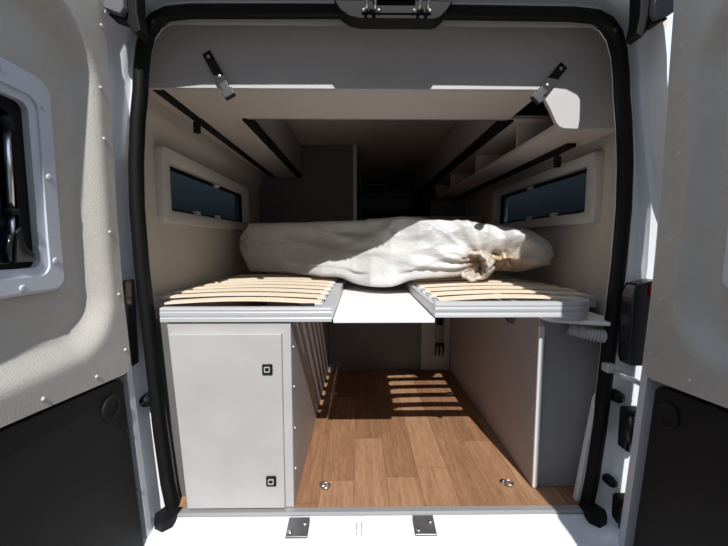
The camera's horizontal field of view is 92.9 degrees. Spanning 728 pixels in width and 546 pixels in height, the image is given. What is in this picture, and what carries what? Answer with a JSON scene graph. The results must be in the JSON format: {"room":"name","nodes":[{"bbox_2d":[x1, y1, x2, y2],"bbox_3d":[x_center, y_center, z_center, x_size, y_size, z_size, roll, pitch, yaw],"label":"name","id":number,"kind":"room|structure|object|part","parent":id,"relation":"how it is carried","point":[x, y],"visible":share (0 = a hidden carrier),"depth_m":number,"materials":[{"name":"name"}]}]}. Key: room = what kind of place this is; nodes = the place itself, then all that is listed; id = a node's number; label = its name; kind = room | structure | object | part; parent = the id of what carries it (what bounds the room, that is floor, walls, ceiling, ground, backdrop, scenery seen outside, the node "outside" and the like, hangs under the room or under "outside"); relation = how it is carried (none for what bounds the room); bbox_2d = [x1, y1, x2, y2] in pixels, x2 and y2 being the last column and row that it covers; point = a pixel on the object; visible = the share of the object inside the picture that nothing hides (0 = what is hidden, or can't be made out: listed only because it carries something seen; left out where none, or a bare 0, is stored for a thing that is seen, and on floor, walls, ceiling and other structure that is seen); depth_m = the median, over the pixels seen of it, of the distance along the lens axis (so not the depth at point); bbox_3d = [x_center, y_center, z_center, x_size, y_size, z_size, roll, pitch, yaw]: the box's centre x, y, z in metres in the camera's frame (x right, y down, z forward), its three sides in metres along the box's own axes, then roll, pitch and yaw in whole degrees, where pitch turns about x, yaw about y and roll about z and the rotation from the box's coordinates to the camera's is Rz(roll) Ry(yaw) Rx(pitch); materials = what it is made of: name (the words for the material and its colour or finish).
{"room":"vehicle interior","nodes":[
{"label":"vehicle interior","id":0,"kind":"room"},
{"bbox_2d":[144,95,262,317],"bbox_3d":[-0.854,-0.225,3.347,0.210,1.830,4.272,0,5,-1],"label":"wall","id":1,"kind":"structure","parent":0,"point":[180,256],"depth_m":1.79,"materials":[{"name":"beige plastic"}]},
{"bbox_2d":[0,0,151,545],"bbox_3d":[-0.776,0.084,0.709,0.153,2.070,0.858,0,5,-4],"label":"door","id":2,"kind":"structure","parent":1,"relation":"in","point":[72,473],"depth_m":0.90,"materials":[{"name":"grey paint"}]},
{"bbox_3d":[-0.817,-0.194,0.664,0.005,0.396,0.358,0,5,-4],"label":"pane","id":3,"kind":"part","parent":2,"relation":"part of","materials":[{"name":"glass"}]},
{"bbox_3d":[-0.796,-0.059,0.779,0.015,0.066,0.031,-2,5,-20],"label":"latch lever","id":4,"kind":"part","parent":2,"relation":"part of","materials":[{"name":"black metal"}]},
{"bbox_3d":[-0.805,-0.086,0.792,0.010,0.105,0.014,0,5,-1],"label":"rod","id":5,"kind":"part","parent":2,"relation":"part of","materials":[{"name":"silver metal"}]},
{"bbox_3d":[-0.744,0.686,0.757,0.089,0.803,0.746,0,5,-4],"label":"panel","id":6,"kind":"part","parent":2,"relation":"part of","materials":[{"name":"black plastic"}]},
{"bbox_2d":[103,0,148,41],"bbox_3d":[-0.720,-0.818,1.045,0.094,0.192,0.070,0,5,-1],"label":"cover","id":7,"kind":"object","parent":1,"relation":"attached to","point":[131,14],"visible":1,"depth_m":1.04,"materials":[{"name":"grey plastic"}]},
{"bbox_2d":[122,279,138,365],"bbox_3d":[-0.816,0.168,1.162,0.075,0.294,0.055,0,5,-1],"label":"tail lamp","id":8,"kind":"object","parent":1,"relation":"attached to","point":[128,285],"visible":0.33,"depth_m":1.16,"materials":[{"name":"black plastic"}]},
{"bbox_2d":[139,393,150,406],"bbox_3d":[-0.776,0.455,1.234,0.044,0.044,0.055,0,5,-1],"label":"plug","id":9,"kind":"object","parent":1,"relation":"attached to","point":[144,401],"visible":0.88,"depth_m":1.22,"materials":[{"name":"black plastic"}]},
{"bbox_2d":[165,409,178,497],"bbox_3d":[-0.734,0.652,1.291,0.059,0.438,0.024,0,5,-1],"label":"trim","id":10,"kind":"structure","parent":1,"relation":"attached to","point":[165,409],"depth_m":1.30,"materials":[{"name":"white"}]},
{"bbox_2d":[154,145,249,230],"bbox_3d":[-0.909,-0.439,2.087,0.068,0.335,1.185,0,5,-1],"label":"window","id":11,"kind":"structure","parent":1,"relation":"in","point":[189,192],"depth_m":1.85,"materials":[{"name":"grey plastic"}]},
{"bbox_3d":[-0.924,-0.436,2.090,0.004,0.184,1.022,0,5,-1],"label":"pane","id":12,"kind":"part","parent":11,"relation":"part of","materials":[{"name":"glass"}]},
{"bbox_2d":[149,90,301,177],"bbox_3d":[-0.701,-0.894,2.145,0.340,0.279,1.735,0,5,-1],"label":"locker","id":13,"kind":"object","parent":1,"relation":"attached to","point":[270,147],"visible":0.62,"depth_m":2.03,"materials":[{"name":"laminate"}]},
{"bbox_2d":[193,118,200,133],"bbox_3d":[-0.767,-0.677,1.589,0.032,0.066,0.032,0,5,-1],"label":"spotlight","id":14,"kind":"object","parent":13,"relation":"attached to","point":[196,125],"visible":1,"depth_m":1.58,"materials":[{"name":"black plastic"}]},
{"bbox_3d":[-0.548,-0.920,2.299,0.018,0.253,1.428,0,5,-1],"label":"door","id":15,"kind":"part","parent":13,"relation":"part of","materials":[{"name":"grey laminate"}]},
{"bbox_2d":[285,517,309,538],"bbox_3d":[-0.231,0.894,1.212,0.076,0.029,0.070,0,5,-1],"label":"plate","id":16,"kind":"object","parent":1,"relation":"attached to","point":[298,527],"visible":1,"depth_m":1.21,"materials":[{"name":"silver metal"}]},
{"bbox_2d":[177,505,583,517],"bbox_3d":[0.066,0.874,1.270,1.560,0.009,0.031,0,5,-1],"label":"trim","id":17,"kind":"structure","parent":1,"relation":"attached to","point":[538,509],"depth_m":1.26,"materials":[{"name":"grey metal"}]},
{"bbox_2d":[128,3,633,531],"bbox_3d":[0.064,0.015,1.184,1.720,1.785,0.105,0,5,-1],"label":"door seal","id":18,"kind":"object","parent":1,"relation":"attached to","point":[165,518],"depth_m":1.18,"materials":[{"name":"black rubber"}]},
{"bbox_2d":[143,509,619,545],"bbox_3d":[0.062,0.982,1.215,1.870,0.194,0.150,0,5,-1],"label":"door sill","id":19,"kind":"structure","parent":1,"relation":"attached to","point":[514,529],"depth_m":1.20,"materials":[{"name":"white paint"}]},
{"bbox_2d":[349,521,371,537],"bbox_3d":[-0.013,0.891,1.201,0.080,0.022,0.050,0,5,-1],"label":"bracket","id":20,"kind":"object","parent":19,"relation":"on","point":[362,530],"visible":1,"depth_m":1.20,"materials":[{"name":"white metal"}]},
{"bbox_2d":[105,0,667,512],"bbox_3d":[0.064,0.000,1.185,1.926,1.850,0.140,0,5,-1],"label":"trim","id":21,"kind":"structure","parent":1,"relation":"attached to","point":[647,55],"depth_m":1.17,"materials":[{"name":"white paint"}]},
{"bbox_2d":[373,0,414,0],"bbox_3d":[0.099,-0.910,1.091,0.136,0.075,0.072,0,5,-1],"label":"lamp housing","id":22,"kind":"object","parent":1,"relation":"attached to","point":[373,0],"visible":0.1,"depth_m":1.11,"materials":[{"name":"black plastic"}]},
{"bbox_2d":[165,3,667,27],"bbox_3d":[0.060,-0.895,1.238,1.920,0.130,0.180,0,5,-1],"label":"trim","id":23,"kind":"structure","parent":1,"relation":"attached to","point":[271,22],"depth_m":1.15,"materials":[{"name":"painted metal"},{"name":"black rubber"}]},
{"bbox_2d":[334,0,452,29],"bbox_3d":[0.093,-0.839,1.104,0.377,0.062,0.097,0,5,-1],"label":"lock striker","id":24,"kind":"object","parent":23,"relation":"attached to","point":[360,14],"visible":1,"depth_m":1.10,"materials":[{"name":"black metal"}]},
{"bbox_3d":[0.103,-0.834,1.096,0.170,0.024,0.006,0,5,-1],"label":"plate","id":25,"kind":"part","parent":24,"relation":"part of","materials":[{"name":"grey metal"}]},
{"bbox_2d":[412,515,436,535],"bbox_3d":[0.213,0.893,1.221,0.076,0.029,0.070,0,5,-1],"label":"plate","id":26,"kind":"object","parent":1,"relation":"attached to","point":[424,525],"visible":1,"depth_m":1.22,"materials":[{"name":"silver metal"}]},
{"bbox_2d":[286,120,455,187],"bbox_3d":[0.035,-1.174,3.412,2.120,0.050,4.600,0,5,-1],"label":"ceiling","id":27,"kind":"structure","parent":0,"point":[391,152],"depth_m":2.88,"materials":[{"name":"beige"}]},
{"bbox_2d":[179,364,579,508],"bbox_3d":[0.036,0.702,3.424,1.960,0.030,4.300,0,5,-1],"label":"floor","id":28,"kind":"structure","parent":0,"point":[386,438],"depth_m":1.63,"materials":[{"name":"brown wood"}]},
{"bbox_2d":[155,280,327,508],"bbox_3d":[-0.543,0.464,1.926,0.558,0.698,1.410,0,5,-1],"label":"storage cabinet","id":29,"kind":"object","parent":28,"relation":"on","point":[242,400],"visible":0.97,"depth_m":1.24,"materials":[{"name":"laminate"}]},
{"bbox_3d":[-0.742,0.517,1.319,0.145,0.698,0.015,0,5,-1],"label":"filler panel","id":30,"kind":"part","parent":29,"relation":"part of","materials":[{"name":"laminate"}]},
{"bbox_3d":[-0.486,0.536,1.244,0.392,0.648,0.018,0,5,-1],"label":"door","id":31,"kind":"part","parent":29,"relation":"part of","materials":[{"name":"laminate"}]},
{"bbox_3d":[-0.478,0.522,1.262,0.436,0.698,0.019,0,5,-1],"label":"frame","id":32,"kind":"part","parent":29,"relation":"part of","materials":[{"name":"laminate"}]},
{"bbox_2d":[153,273,346,321],"bbox_3d":[-0.507,0.078,1.888,0.779,0.071,1.360,0,5,-1],"label":"bed base","id":33,"kind":"object","parent":29,"relation":"on","point":[309,310],"visible":0.93,"depth_m":1.31,"materials":[{"name":"beige wood"}]},
{"bbox_3d":[-0.883,0.080,1.984,0.030,0.050,1.160,0,5,-1],"label":"wall rail","id":34,"kind":"part","parent":33,"relation":"part of","materials":[{"name":"beige wood"}]},
{"bbox_3d":[-0.414,0.146,1.226,0.600,0.050,0.028,0,5,-1],"label":"rail","id":35,"kind":"part","parent":33,"relation":"part of","materials":[{"name":"silver metal"}]},
{"bbox_3d":[-0.139,0.087,1.907,0.042,0.050,1.332,0,5,-1],"label":"rail","id":36,"kind":"part","parent":33,"relation":"part of","materials":[{"name":"silver metal"}]},
{"bbox_2d":[333,285,434,322],"bbox_3d":[0.065,0.126,1.687,0.356,0.016,0.962,0,5,-1],"label":"board","id":37,"kind":"object","parent":33,"relation":"on","point":[357,303],"visible":0.97,"depth_m":1.42,"materials":[{"name":"white wood"}]},
{"bbox_3d":[-0.511,0.404,2.619,0.438,0.698,0.020,0,5,-1],"label":"panel","id":38,"kind":"part","parent":29,"relation":"part of","materials":[{"name":"grey laminate"}]},
{"bbox_3d":[-0.276,0.462,1.953,0.016,0.698,1.362,0,5,-1],"label":"panel","id":39,"kind":"part","parent":29,"relation":"part of","materials":[{"name":"grey laminate"}]},
{"bbox_2d":[260,145,361,305],"bbox_3d":[-0.472,-0.245,3.590,0.900,1.829,1.035,0,5,-1],"label":"partition wall","id":40,"kind":"structure","parent":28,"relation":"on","point":[326,190],"depth_m":3.04,"materials":[{"name":"laminate"}]},
{"bbox_3d":[-0.079,-0.202,3.091,0.034,1.829,0.025,0,5,-1],"label":"edge post","id":41,"kind":"part","parent":40,"relation":"part of","materials":[{"name":"white"}]},
{"bbox_2d":[319,481,330,488],"bbox_3d":[-0.158,0.855,1.397,0.038,0.015,0.059,-3,6,-28],"label":"ring","id":42,"kind":"object","parent":28,"relation":"on","point":[322,484],"visible":1,"depth_m":1.40,"materials":[{"name":"silver metal"}]},
{"bbox_2d":[328,280,421,369],"bbox_3d":[0.082,0.402,2.656,0.715,0.700,0.020,0,5,-1],"label":"panel","id":43,"kind":"object","parent":28,"relation":"on","point":[351,346],"visible":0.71,"depth_m":2.66,"materials":[{"name":"laminate"}]},
{"bbox_2d":[370,214,390,218],"bbox_3d":[0.223,-0.130,4.910,0.420,1.370,0.600,0,5,-1],"label":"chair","id":44,"kind":"object","parent":28,"relation":"on","point":[374,216],"visible":0.16,"depth_m":4.63,"materials":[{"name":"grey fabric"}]},
{"bbox_2d":[421,280,450,369],"bbox_3d":[0.551,0.402,2.661,0.221,0.700,0.020,0,5,-1],"label":"panel","id":45,"kind":"object","parent":28,"relation":"on","point":[429,360],"visible":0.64,"depth_m":2.67,"materials":[{"name":"grey dark laminate"}]},
{"bbox_2d":[435,317,443,354],"bbox_3d":[0.573,0.480,2.635,0.074,0.291,0.045,0,5,-1],"label":"holder","id":46,"kind":"object","parent":45,"relation":"hanging from","point":[439,343],"visible":0.84,"depth_m":2.63,"materials":[{"name":"black metal"}]},
{"bbox_3d":[0.575,0.439,2.642,0.054,0.210,0.024,0,5,-1],"label":"plate","id":47,"kind":"part","parent":46,"relation":"part of","materials":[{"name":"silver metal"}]},
{"bbox_2d":[397,216,481,336],"bbox_3d":[0.607,0.112,3.129,0.685,1.196,0.600,0,5,-1],"label":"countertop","id":48,"kind":"structure","parent":28,"relation":"on","point":[478,219],"depth_m":2.78,"materials":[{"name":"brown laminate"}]},
{"bbox_2d":[500,479,513,485],"bbox_3d":[0.584,0.854,1.412,0.038,0.015,0.059,-3,6,-28],"label":"ring","id":49,"kind":"object","parent":28,"relation":"on","point":[502,481],"visible":1,"depth_m":1.41,"materials":[{"name":"silver metal"}]},
{"bbox_2d":[450,282,602,487],"bbox_3d":[0.806,0.450,2.000,0.282,0.713,1.292,0,5,-1],"label":"storage cabinet","id":50,"kind":"object","parent":28,"relation":"on","point":[533,382],"visible":0.76,"depth_m":1.40,"materials":[{"name":"grey laminate"}]},
{"bbox_3d":[0.678,0.458,2.002,0.018,0.698,1.285,0,5,-1],"label":"panel","id":51,"kind":"part","parent":50,"relation":"part of","materials":[{"name":"grey laminate"}]},
{"bbox_2d":[401,273,595,323],"bbox_3d":[0.615,0.078,1.901,0.746,0.090,1.360,0,5,-1],"label":"bed base","id":52,"kind":"object","parent":50,"relation":"on","point":[562,302],"visible":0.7,"depth_m":1.29,"materials":[{"name":"beige wood"}]},
{"bbox_2d":[239,216,553,286],"bbox_3d":[0.032,-0.137,2.086,1.968,0.371,0.601,2,5,23],"label":"mattress","id":53,"kind":"object","parent":52,"relation":"on","point":[392,251],"visible":1,"depth_m":1.79,"materials":[{"name":"fabric"}]},
{"bbox_3d":[0.255,0.078,1.911,0.026,0.046,1.332,0,5,-1],"label":"rail","id":54,"kind":"part","parent":52,"relation":"part of","materials":[{"name":"silver metal"}]},
{"bbox_3d":[0.546,0.117,1.372,0.593,0.054,0.300,0,5,-1],"label":"rail","id":55,"kind":"part","parent":52,"relation":"part of","materials":[{"name":"silver metal"}]},
{"bbox_3d":[0.972,0.076,2.030,0.030,0.050,1.110,0,5,-1],"label":"wall rail","id":56,"kind":"part","parent":52,"relation":"part of","materials":[{"name":"silver metal"}]},
{"bbox_3d":[0.812,0.095,2.025,0.270,0.010,1.000,0,5,-1],"label":"lid","id":57,"kind":"part","parent":50,"relation":"part of","materials":[{"name":"grey laminate"}]},
{"bbox_3d":[0.817,0.520,1.376,0.245,0.682,0.017,0,5,-1],"label":"panel","id":58,"kind":"part","parent":50,"relation":"part of","materials":[{"name":"grey laminate"}]},
{"bbox_2d":[542,312,610,325],"bbox_3d":[0.804,0.169,1.377,0.240,0.014,0.305,0,5,-1],"label":"corner shelf","id":59,"kind":"object","parent":50,"relation":"attached to","point":[592,318],"visible":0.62,"depth_m":1.27,"materials":[{"name":"white plastic"}]},
{"bbox_2d":[357,188,423,219],"bbox_3d":[0.011,-0.423,5.515,2.020,1.950,0.060,0,5,-1],"label":"wall","id":60,"kind":"structure","parent":0,"point":[417,202],"depth_m":5.43,"materials":[{"name":"laminate"}]},
{"bbox_2d":[424,101,615,315],"bbox_3d":[0.926,-0.227,3.368,0.210,1.830,4.272,0,5,-1],"label":"wall","id":61,"kind":"structure","parent":0,"point":[581,260],"depth_m":1.65,"materials":[{"name":"beige plastic"}]},
{"bbox_2d":[149,25,614,129],"bbox_3d":[0.043,-0.751,1.441,1.870,0.392,0.336,0,5,-1],"label":"overhead cabinet","id":62,"kind":"object","parent":61,"relation":"attached to","point":[273,72],"visible":0.7,"depth_m":1.28,"materials":[{"name":"grey laminate"}]},
{"bbox_2d":[202,50,235,100],"bbox_3d":[-0.525,-0.715,1.247,0.137,0.192,0.023,2,5,19],"label":"strap","id":63,"kind":"object","parent":62,"relation":"attached to","point":[228,92],"visible":1,"depth_m":1.25,"materials":[{"name":"black fabric"}]},
{"bbox_3d":[0.066,-0.835,1.589,1.210,0.250,0.016,0,5,-1],"label":"panel","id":64,"kind":"part","parent":62,"relation":"part of","materials":[{"name":"brown laminate"}]},
{"bbox_3d":[0.071,-0.716,1.610,1.180,0.008,0.006,0,5,-1],"label":"edge trim","id":65,"kind":"part","parent":62,"relation":"part of","materials":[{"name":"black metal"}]},
{"bbox_2d":[530,62,566,104],"bbox_3d":[0.678,-0.694,1.263,0.157,0.168,0.020,-1,5,-16],"label":"strap","id":66,"kind":"object","parent":62,"relation":"attached to","point":[537,97],"visible":1,"depth_m":1.26,"materials":[{"name":"black fabric"}]},
{"bbox_2d":[415,115,552,195],"bbox_3d":[0.796,-0.959,2.892,0.330,0.279,2.590,0,5,-1],"label":"locker","id":67,"kind":"object","parent":61,"relation":"attached to","point":[456,153],"visible":0.59,"depth_m":2.29,"materials":[{"name":"laminate"}]},
{"bbox_3d":[0.647,-0.972,2.890,0.018,0.253,2.588,0,5,-1],"label":"door","id":68,"kind":"part","parent":67,"relation":"part of","materials":[{"name":"grey laminate"}]},
{"bbox_2d":[423,123,614,205],"bbox_3d":[0.842,-0.733,2.708,0.243,0.160,2.797,0,5,-1],"label":"open shelf","id":69,"kind":"object","parent":61,"relation":"attached to","point":[536,143],"visible":0.62,"depth_m":1.75,"materials":[{"name":"laminate"}]},
{"bbox_2d":[553,153,561,167],"bbox_3d":[0.901,-0.526,1.611,0.032,0.066,0.032,0,5,-1],"label":"spotlight","id":70,"kind":"object","parent":69,"relation":"attached to","point":[557,160],"visible":1,"depth_m":1.60,"materials":[{"name":"black plastic"}]},
{"bbox_2d":[491,151,603,228],"bbox_3d":[1.011,-0.419,2.053,0.068,0.310,1.160,0,5,-1],"label":"window","id":71,"kind":"structure","parent":61,"relation":"in","point":[570,194],"depth_m":1.82,"materials":[{"name":"grey plastic"}]},
{"bbox_3d":[1.025,-0.419,2.056,0.004,0.176,0.997,0,5,-1],"label":"pane","id":72,"kind":"part","parent":71,"relation":"part of","materials":[{"name":"glass"}]},
{"bbox_2d":[573,392,595,500],"bbox_3d":[0.849,0.650,1.309,0.085,0.438,0.024,0,5,-1],"label":"trim","id":73,"kind":"structure","parent":61,"relation":"attached to","point":[581,472],"depth_m":1.31,"materials":[{"name":"white plastic"}]},
{"bbox_2d":[567,324,618,342],"bbox_3d":[0.869,0.219,1.271,0.226,0.066,0.079,1,5,9],"label":"hose","id":74,"kind":"object","parent":61,"relation":"attached to","point":[600,335],"visible":0.62,"depth_m":1.26,"materials":[{"name":"grey plastic"}]},
{"bbox_2d":[602,473,617,487],"bbox_3d":[0.914,0.772,1.281,0.036,0.036,0.055,0,5,-1],"label":"plug","id":75,"kind":"object","parent":61,"relation":"attached to","point":[607,478],"visible":1,"depth_m":1.27,"materials":[{"name":"black rubber"}]},
{"bbox_2d":[611,388,624,402],"bbox_3d":[0.918,0.449,1.253,0.044,0.044,0.055,0,5,-1],"label":"plug","id":76,"kind":"object","parent":61,"relation":"attached to","point":[617,396],"visible":0.91,"depth_m":1.24,"materials":[{"name":"black rubber"}]},
{"bbox_2d":[612,493,624,528],"bbox_3d":[0.931,0.876,1.237,0.071,0.150,0.068,0,5,-1],"label":"door hinge","id":77,"kind":"object","parent":61,"relation":"attached to","point":[618,498],"visible":0.18,"depth_m":1.24,"materials":[{"name":"black metal"}]},
{"bbox_2d":[601,362,639,385],"bbox_3d":[0.908,0.355,1.188,0.045,0.062,0.157,-5,7,-44],"label":"check arm","id":78,"kind":"object","parent":61,"relation":"attached to","point":[607,367],"visible":0.82,"depth_m":1.20},
{"bbox_3d":[0.918,0.363,1.175,0.127,0.047,0.027,3,6,34],"label":"arm","id":79,"kind":"part","parent":78,"relation":"part of","materials":[{"name":"silver metal"}]},
{"bbox_2d":[618,406,636,452],"bbox_3d":[0.936,0.548,1.209,0.071,0.150,0.068,0,5,-1],"label":"door hinge","id":80,"kind":"object","parent":61,"relation":"attached to","point":[627,414],"visible":0.43,"depth_m":1.20,"materials":[{"name":"black metal"}]},
{"bbox_2d":[618,278,652,365],"bbox_3d":[0.932,0.167,1.178,0.080,0.294,0.063,0,5,-1],"label":"tail lamp","id":81,"kind":"object","parent":61,"relation":"attached to","point":[636,295],"visible":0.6,"depth_m":1.16,"materials":[{"name":"black plastic"}]},
{"bbox_2d":[626,0,673,44],"bbox_3d":[0.880,-0.819,1.063,0.094,0.192,0.070,0,5,-1],"label":"cover","id":82,"kind":"object","parent":61,"relation":"attached to","point":[644,15],"visible":0.99,"depth_m":1.06,"materials":[{"name":"grey plastic"}]},
{"bbox_2d":[618,0,727,545],"bbox_3d":[0.887,0.087,0.669,0.153,2.070,0.858,0,5,4],"label":"door","id":83,"kind":"structure","parent":61,"relation":"in","point":[676,490],"depth_m":0.94,"materials":[{"name":"grey paint"}]},
{"bbox_3d":[0.854,0.690,0.712,0.089,0.803,0.735,0,5,4],"label":"panel","id":84,"kind":"part","parent":83,"relation":"part of","materials":[{"name":"black plastic"}]}
]}

